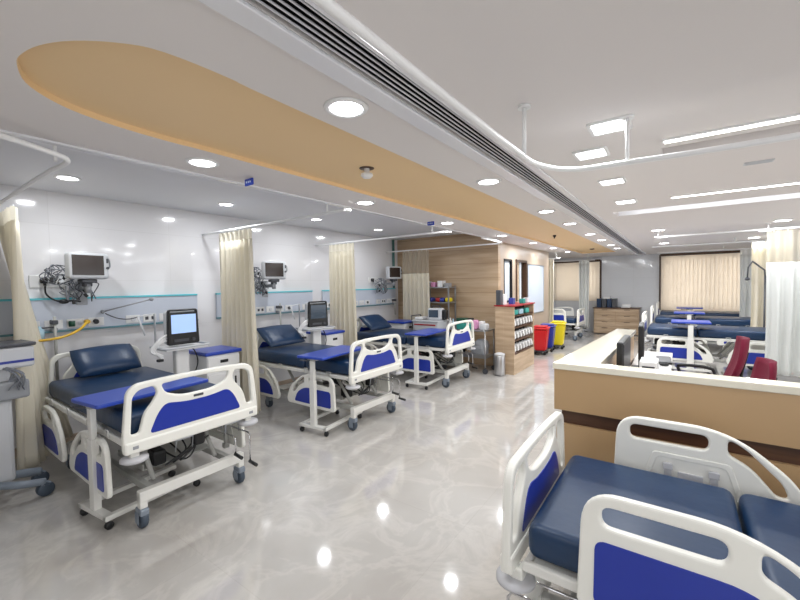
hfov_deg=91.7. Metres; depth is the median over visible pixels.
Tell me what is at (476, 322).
glove box
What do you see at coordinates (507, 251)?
wall
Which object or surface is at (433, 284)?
box
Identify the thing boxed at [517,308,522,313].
box
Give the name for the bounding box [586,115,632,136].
recessed light
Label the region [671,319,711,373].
table
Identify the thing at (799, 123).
trim
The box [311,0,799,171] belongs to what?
rail
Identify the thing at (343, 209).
rail
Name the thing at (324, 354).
table
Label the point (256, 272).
lead
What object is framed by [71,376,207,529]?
table
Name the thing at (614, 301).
file box
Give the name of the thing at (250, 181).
sign
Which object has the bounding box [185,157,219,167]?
recessed light
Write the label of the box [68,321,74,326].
flowmeter
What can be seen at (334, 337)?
locker
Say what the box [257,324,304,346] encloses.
pillow
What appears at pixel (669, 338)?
hospital bed
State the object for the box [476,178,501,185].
recessed light
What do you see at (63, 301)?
power cable
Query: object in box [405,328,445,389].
table
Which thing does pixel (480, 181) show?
diffuser
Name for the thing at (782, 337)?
privacy curtain
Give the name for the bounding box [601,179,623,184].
diffuser
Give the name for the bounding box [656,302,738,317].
hospital bed
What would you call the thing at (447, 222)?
recessed light
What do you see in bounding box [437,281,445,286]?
box
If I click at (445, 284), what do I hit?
box
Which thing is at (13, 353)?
trolley
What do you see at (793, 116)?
recessed light
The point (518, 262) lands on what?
window
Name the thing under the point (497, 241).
rail
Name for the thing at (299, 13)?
ceiling vent
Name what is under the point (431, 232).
rail
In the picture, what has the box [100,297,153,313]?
lamp arm
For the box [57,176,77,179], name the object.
diffuser
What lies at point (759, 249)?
privacy curtain
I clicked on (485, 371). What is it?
trolley
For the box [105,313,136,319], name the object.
cable
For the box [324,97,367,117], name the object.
recessed light
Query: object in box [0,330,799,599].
floor
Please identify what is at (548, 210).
recessed light
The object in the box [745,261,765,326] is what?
reading lamp
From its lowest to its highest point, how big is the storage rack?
1.660 m
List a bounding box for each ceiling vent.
[256,0,640,252]
[743,158,774,165]
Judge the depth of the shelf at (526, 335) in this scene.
7.60 m
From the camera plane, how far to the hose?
4.08 m
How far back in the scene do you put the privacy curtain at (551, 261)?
10.97 m
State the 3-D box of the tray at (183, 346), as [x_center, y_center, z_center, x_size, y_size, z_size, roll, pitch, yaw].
[-2.522,0.532,4.467,0.382,0.044,0.524,1,3,36]
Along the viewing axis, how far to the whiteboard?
9.83 m
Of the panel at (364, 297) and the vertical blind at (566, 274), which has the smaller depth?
the panel at (364, 297)
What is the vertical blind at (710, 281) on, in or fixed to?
attached to the wall at (633, 280)
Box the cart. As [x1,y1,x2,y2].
[411,314,448,368]
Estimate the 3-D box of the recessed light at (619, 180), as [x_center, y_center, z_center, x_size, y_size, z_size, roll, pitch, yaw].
[1.760,-0.982,3.220,0.200,0.012,0.200,1,3,36]
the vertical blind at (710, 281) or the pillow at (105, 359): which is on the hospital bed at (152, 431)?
the pillow at (105, 359)
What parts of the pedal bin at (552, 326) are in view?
bin lid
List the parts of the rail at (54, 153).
drop rod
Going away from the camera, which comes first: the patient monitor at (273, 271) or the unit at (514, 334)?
the patient monitor at (273, 271)
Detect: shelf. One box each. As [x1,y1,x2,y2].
[443,326,494,331]
[463,351,493,358]
[515,322,532,328]
[515,334,532,341]
[515,345,532,353]
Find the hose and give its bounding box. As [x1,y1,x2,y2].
[38,319,90,341]
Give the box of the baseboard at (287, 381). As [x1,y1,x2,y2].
[14,376,303,458]
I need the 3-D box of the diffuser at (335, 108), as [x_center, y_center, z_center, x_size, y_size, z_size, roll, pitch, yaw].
[-0.251,-0.896,1.811,0.158,0.005,0.158,1,3,36]
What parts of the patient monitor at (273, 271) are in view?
mount plate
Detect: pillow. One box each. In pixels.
[69,344,141,377]
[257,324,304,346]
[359,314,391,329]
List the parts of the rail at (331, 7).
drop rod, drop rod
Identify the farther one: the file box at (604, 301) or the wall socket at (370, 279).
the file box at (604, 301)
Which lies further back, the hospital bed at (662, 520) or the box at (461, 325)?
the box at (461, 325)
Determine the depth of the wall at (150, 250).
4.98 m
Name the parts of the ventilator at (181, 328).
hose arm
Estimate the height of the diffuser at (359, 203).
0.005 m
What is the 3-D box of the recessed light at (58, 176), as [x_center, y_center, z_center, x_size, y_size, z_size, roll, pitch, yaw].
[-3.112,-1.141,3.634,0.208,0.011,0.208,1,3,36]
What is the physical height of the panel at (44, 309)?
0.372 m
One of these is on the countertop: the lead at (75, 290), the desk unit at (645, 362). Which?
the desk unit at (645, 362)
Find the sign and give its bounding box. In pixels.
[245,178,253,185]
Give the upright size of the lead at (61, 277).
0.218 m
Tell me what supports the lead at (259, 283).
hanging from the patient monitor at (273, 271)
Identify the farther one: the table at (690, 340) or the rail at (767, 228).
the table at (690, 340)
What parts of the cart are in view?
drawer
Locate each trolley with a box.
[0,339,54,496]
[442,326,494,373]
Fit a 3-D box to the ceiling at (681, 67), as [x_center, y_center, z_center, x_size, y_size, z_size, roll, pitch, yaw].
[3.419,-1.201,5.123,10.450,0.220,16.800,1,3,36]
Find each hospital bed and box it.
[41,345,257,527]
[257,331,405,430]
[357,318,477,387]
[496,411,799,599]
[554,307,587,340]
[642,311,765,369]
[649,305,750,348]
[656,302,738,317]
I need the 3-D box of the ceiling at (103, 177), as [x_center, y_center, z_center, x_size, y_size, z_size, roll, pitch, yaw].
[-1.845,-1.234,4.530,2.690,0.060,9.700,1,3,36]
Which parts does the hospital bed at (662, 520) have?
crank handle, footboard, blue panel, rail, crank handle, deck frame, mattress, rail panel, rail, rail, mattress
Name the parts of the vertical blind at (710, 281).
frame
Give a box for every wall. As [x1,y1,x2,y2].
[0,184,397,448]
[397,234,500,365]
[500,242,548,349]
[554,249,747,330]
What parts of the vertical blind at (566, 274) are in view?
frame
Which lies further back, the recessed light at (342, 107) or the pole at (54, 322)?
the pole at (54, 322)
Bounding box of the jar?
[38,326,44,338]
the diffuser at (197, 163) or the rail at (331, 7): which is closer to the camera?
the rail at (331, 7)
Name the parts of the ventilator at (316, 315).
hose arm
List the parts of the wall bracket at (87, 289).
swing arm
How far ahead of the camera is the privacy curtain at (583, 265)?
12.13 m
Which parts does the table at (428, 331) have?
leg, leg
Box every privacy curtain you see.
[0,204,72,469]
[219,228,260,413]
[329,243,357,345]
[402,250,429,319]
[549,259,553,322]
[579,261,588,327]
[739,249,750,316]
[750,241,766,326]
[765,229,799,376]
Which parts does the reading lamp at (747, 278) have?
arm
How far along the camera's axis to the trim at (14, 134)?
2.73 m
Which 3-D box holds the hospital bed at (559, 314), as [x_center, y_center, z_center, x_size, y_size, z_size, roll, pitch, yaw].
[4.492,0.690,12.030,2.291,0.915,1.067,1,3,36]
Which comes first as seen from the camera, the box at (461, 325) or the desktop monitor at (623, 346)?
the desktop monitor at (623, 346)
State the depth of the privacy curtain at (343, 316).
6.78 m
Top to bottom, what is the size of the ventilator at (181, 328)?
1.460 m
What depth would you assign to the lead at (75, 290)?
4.15 m
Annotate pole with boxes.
[38,317,58,379]
[276,303,281,324]
[392,297,395,314]
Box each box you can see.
[431,282,437,286]
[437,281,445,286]
[444,283,451,286]
[456,323,470,329]
[473,320,478,329]
[480,323,488,329]
[496,290,502,304]
[503,294,506,304]
[509,298,514,303]
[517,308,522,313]
[522,307,528,312]
[597,298,601,306]
[602,299,606,306]
[607,298,611,306]
[612,299,617,307]
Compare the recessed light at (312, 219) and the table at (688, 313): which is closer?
the recessed light at (312, 219)
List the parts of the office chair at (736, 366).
armrest, backrest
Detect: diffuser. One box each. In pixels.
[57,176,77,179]
[190,160,215,166]
[329,102,362,115]
[358,202,371,204]
[479,180,497,183]
[576,149,606,159]
[591,120,624,133]
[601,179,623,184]
[617,200,634,203]
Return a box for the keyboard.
[656,356,671,364]
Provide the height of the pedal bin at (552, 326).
0.675 m
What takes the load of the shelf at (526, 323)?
attached to the unit at (514, 334)
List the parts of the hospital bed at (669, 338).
footboard, mattress, rail panel, rail, rail, rail, deck frame, rail, mattress, rail, rail, rail panel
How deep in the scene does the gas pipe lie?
9.04 m
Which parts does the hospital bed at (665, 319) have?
footboard, mattress, mattress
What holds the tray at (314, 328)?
on the ventilator at (316, 315)
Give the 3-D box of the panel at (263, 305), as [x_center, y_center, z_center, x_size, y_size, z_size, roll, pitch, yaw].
[-2.121,0.050,6.336,0.062,0.372,1.800,1,3,36]
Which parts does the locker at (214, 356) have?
drawer, door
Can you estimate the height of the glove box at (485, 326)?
0.120 m
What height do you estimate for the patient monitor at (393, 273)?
0.360 m
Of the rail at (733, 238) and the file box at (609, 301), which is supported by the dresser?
the file box at (609, 301)
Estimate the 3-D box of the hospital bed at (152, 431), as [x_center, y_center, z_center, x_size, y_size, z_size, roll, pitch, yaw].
[-2.394,1.062,3.601,2.291,1.065,1.073,1,3,36]
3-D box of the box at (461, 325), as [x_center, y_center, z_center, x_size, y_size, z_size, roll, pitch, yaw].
[1.261,0.511,7.540,0.300,0.110,0.140,1,3,36]
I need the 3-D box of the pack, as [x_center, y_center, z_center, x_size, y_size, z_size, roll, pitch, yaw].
[0.446,0.369,8.032,0.180,0.050,0.240,1,3,36]
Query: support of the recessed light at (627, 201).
in the ceiling at (681, 67)
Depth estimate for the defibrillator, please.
7.77 m
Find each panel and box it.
[0,294,197,336]
[215,290,312,318]
[322,288,395,309]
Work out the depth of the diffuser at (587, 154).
2.52 m
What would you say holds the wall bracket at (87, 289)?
attached to the panel at (44, 309)
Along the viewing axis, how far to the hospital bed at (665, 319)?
9.00 m
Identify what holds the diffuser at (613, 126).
attached to the recessed light at (612, 125)
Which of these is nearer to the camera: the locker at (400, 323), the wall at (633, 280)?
the locker at (400, 323)
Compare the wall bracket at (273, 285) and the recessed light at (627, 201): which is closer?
the recessed light at (627, 201)
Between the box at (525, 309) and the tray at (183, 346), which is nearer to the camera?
the tray at (183, 346)
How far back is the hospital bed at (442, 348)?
6.65 m
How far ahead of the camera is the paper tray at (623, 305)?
12.37 m
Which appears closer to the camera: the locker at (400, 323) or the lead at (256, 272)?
the lead at (256, 272)
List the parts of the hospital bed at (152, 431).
rail panel, rail, deck frame, rail panel, rail, headboard, mattress, rail, chassis leg, mattress, footboard, blue panel, rail, rail, crank handle, chassis leg, crank handle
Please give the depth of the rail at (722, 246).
9.92 m
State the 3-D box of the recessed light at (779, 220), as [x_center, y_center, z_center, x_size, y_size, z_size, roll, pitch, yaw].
[5.445,-1.133,5.519,0.200,0.012,0.200,1,3,36]
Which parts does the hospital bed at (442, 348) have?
headboard, blue panel, rail, mattress, deck frame, rail, rail, rail panel, mattress, rail, rail, rail, footboard, blue panel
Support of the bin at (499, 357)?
on the floor
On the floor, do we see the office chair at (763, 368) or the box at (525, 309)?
the office chair at (763, 368)
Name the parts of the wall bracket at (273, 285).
wall plate, swing arm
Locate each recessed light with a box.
[53,174,81,180]
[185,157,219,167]
[217,202,234,206]
[310,218,322,220]
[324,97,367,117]
[355,200,374,204]
[440,221,454,224]
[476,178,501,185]
[537,209,555,213]
[562,222,577,224]
[572,146,609,160]
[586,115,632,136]
[597,177,626,185]
[614,198,637,204]
[662,113,799,143]
[670,181,799,198]
[772,218,793,221]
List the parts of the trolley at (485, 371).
leg, leg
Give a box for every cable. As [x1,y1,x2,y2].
[44,286,80,303]
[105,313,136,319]
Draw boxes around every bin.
[456,317,467,321]
[494,352,504,375]
[534,325,549,354]
[541,323,556,351]
[550,320,566,348]
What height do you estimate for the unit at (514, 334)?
1.284 m
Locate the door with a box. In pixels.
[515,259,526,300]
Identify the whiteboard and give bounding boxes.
[527,264,543,313]
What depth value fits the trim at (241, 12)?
1.61 m
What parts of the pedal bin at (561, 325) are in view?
bin lid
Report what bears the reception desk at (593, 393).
on the floor
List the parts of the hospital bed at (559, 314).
rail panel, rail, rail, mattress, footboard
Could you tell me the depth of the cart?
7.78 m
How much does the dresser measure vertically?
0.830 m
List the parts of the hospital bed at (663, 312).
footboard, mattress, mattress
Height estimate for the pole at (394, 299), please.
0.400 m
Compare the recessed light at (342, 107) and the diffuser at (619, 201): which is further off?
the diffuser at (619, 201)
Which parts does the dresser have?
drawer, drawer, drawer, drawer, drawer, drawer, drawer, drawer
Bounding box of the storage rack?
[430,285,456,331]
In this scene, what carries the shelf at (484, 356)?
attached to the trolley at (485, 371)
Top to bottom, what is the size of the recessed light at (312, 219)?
0.011 m
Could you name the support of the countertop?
on the floor
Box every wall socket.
[28,275,65,287]
[368,277,376,282]
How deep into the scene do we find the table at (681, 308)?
10.56 m
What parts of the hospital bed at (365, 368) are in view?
headboard, blue panel, rail panel, rail, mattress, deck frame, rail, rail panel, rail, mattress, rail, rail, footboard, blue panel, crank handle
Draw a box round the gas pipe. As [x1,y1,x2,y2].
[392,240,394,287]
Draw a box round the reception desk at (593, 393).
[553,329,799,497]
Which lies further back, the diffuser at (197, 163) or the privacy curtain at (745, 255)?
the privacy curtain at (745, 255)
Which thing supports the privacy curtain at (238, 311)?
hanging from the rail at (343, 209)
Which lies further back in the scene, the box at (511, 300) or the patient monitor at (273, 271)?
the box at (511, 300)
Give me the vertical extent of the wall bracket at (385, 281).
0.260 m
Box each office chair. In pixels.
[676,336,749,376]
[750,357,777,380]
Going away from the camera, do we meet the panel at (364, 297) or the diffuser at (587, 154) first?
the diffuser at (587, 154)
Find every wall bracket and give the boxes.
[75,281,91,304]
[262,281,275,296]
[384,280,394,291]
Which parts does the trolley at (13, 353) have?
drawer, machine lid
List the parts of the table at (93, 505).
height lever, leg, leg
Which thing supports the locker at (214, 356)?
on the floor
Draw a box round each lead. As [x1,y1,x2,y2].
[39,264,71,284]
[58,278,98,303]
[254,267,261,280]
[254,277,268,295]
[375,278,387,293]
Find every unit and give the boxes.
[494,302,534,374]
[639,357,658,368]
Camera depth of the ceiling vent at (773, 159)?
2.74 m
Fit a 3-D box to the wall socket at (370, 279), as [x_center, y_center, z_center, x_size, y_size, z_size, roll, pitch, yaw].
[-0.625,-0.432,8.393,0.082,0.109,0.272,1,3,36]
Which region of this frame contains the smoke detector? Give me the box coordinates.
[359,166,373,178]
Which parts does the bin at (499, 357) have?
bin lid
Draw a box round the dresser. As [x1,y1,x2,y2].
[593,307,640,334]
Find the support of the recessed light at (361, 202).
in the ceiling at (681, 67)
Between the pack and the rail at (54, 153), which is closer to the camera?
the rail at (54, 153)
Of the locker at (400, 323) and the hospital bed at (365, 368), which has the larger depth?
the locker at (400, 323)
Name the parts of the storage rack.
post, post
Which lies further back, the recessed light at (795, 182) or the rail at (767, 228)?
the rail at (767, 228)
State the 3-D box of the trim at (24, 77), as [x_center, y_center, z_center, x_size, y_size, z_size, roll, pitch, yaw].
[2.216,-1.136,6.338,0.904,0.030,12.241,1,3,36]
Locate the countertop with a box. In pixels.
[630,351,672,369]
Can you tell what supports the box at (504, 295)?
on the unit at (514, 334)
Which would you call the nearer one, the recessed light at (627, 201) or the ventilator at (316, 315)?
the recessed light at (627, 201)
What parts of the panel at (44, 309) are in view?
socket plate, socket plate, socket plate, socket plate, socket plate, socket plate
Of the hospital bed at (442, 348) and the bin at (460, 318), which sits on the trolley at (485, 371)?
the bin at (460, 318)
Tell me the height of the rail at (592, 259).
0.183 m
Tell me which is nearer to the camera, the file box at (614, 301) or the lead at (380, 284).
the lead at (380, 284)
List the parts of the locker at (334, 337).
drawer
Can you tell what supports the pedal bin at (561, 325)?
on the floor
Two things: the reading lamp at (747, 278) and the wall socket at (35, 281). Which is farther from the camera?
the reading lamp at (747, 278)
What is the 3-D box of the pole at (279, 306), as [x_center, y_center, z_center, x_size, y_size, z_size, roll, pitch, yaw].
[-1.996,0.390,6.411,0.125,0.670,0.050,1,3,36]
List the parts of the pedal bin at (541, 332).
bin lid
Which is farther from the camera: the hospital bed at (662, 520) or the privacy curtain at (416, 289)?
the privacy curtain at (416, 289)
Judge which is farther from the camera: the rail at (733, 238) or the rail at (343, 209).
the rail at (733, 238)
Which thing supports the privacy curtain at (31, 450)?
hanging from the rail at (54, 153)
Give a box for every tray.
[149,341,209,351]
[296,325,334,331]
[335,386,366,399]
[621,304,630,307]
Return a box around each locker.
[189,345,241,386]
[306,329,344,381]
[387,319,412,329]
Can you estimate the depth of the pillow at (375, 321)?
7.55 m
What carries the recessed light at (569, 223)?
in the ceiling at (681, 67)
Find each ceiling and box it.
[0,0,799,258]
[0,137,462,239]
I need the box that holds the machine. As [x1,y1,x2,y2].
[471,339,489,354]
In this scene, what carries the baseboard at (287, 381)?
attached to the wall at (150, 250)
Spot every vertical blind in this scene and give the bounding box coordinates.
[554,259,601,300]
[659,250,739,311]
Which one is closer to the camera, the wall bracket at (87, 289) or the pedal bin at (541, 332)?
the wall bracket at (87, 289)
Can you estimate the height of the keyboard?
0.023 m
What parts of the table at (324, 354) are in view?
leg, leg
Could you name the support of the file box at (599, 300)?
on the dresser
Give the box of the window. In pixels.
[504,259,512,302]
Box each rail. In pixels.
[0,133,70,204]
[202,204,350,235]
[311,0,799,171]
[315,227,451,245]
[386,237,501,252]
[554,259,594,261]
[652,238,766,247]
[654,223,799,237]
[657,246,750,253]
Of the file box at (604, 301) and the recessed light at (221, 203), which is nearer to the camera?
the recessed light at (221, 203)
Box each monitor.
[64,252,110,286]
[261,261,287,284]
[386,266,401,282]
[616,335,630,366]
[631,322,644,366]
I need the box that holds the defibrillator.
[428,305,447,319]
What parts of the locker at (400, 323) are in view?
drawer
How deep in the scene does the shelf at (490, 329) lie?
7.43 m
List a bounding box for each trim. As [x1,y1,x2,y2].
[0,129,503,241]
[16,41,614,253]
[198,0,645,254]
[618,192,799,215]
[666,123,799,147]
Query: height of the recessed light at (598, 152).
0.012 m
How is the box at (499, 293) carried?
on the unit at (514, 334)
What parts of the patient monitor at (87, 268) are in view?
mount plate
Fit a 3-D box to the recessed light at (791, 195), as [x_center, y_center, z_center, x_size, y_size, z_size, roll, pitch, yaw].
[5.011,-1.103,3.406,5.420,0.105,0.012,1,3,36]
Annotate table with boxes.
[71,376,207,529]
[297,345,362,436]
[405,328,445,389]
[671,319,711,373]
[674,311,704,319]
[676,307,702,310]
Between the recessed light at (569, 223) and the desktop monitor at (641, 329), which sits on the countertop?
the desktop monitor at (641, 329)
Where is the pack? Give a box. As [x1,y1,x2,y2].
[415,316,427,319]
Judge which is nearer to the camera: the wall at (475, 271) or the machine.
the machine
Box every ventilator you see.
[137,308,209,373]
[290,301,334,380]
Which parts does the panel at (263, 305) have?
socket plate, socket plate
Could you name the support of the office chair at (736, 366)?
on the floor
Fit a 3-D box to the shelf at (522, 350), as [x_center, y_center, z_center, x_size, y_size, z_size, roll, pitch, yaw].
[2.362,0.976,7.659,0.190,0.020,1.140,1,3,36]

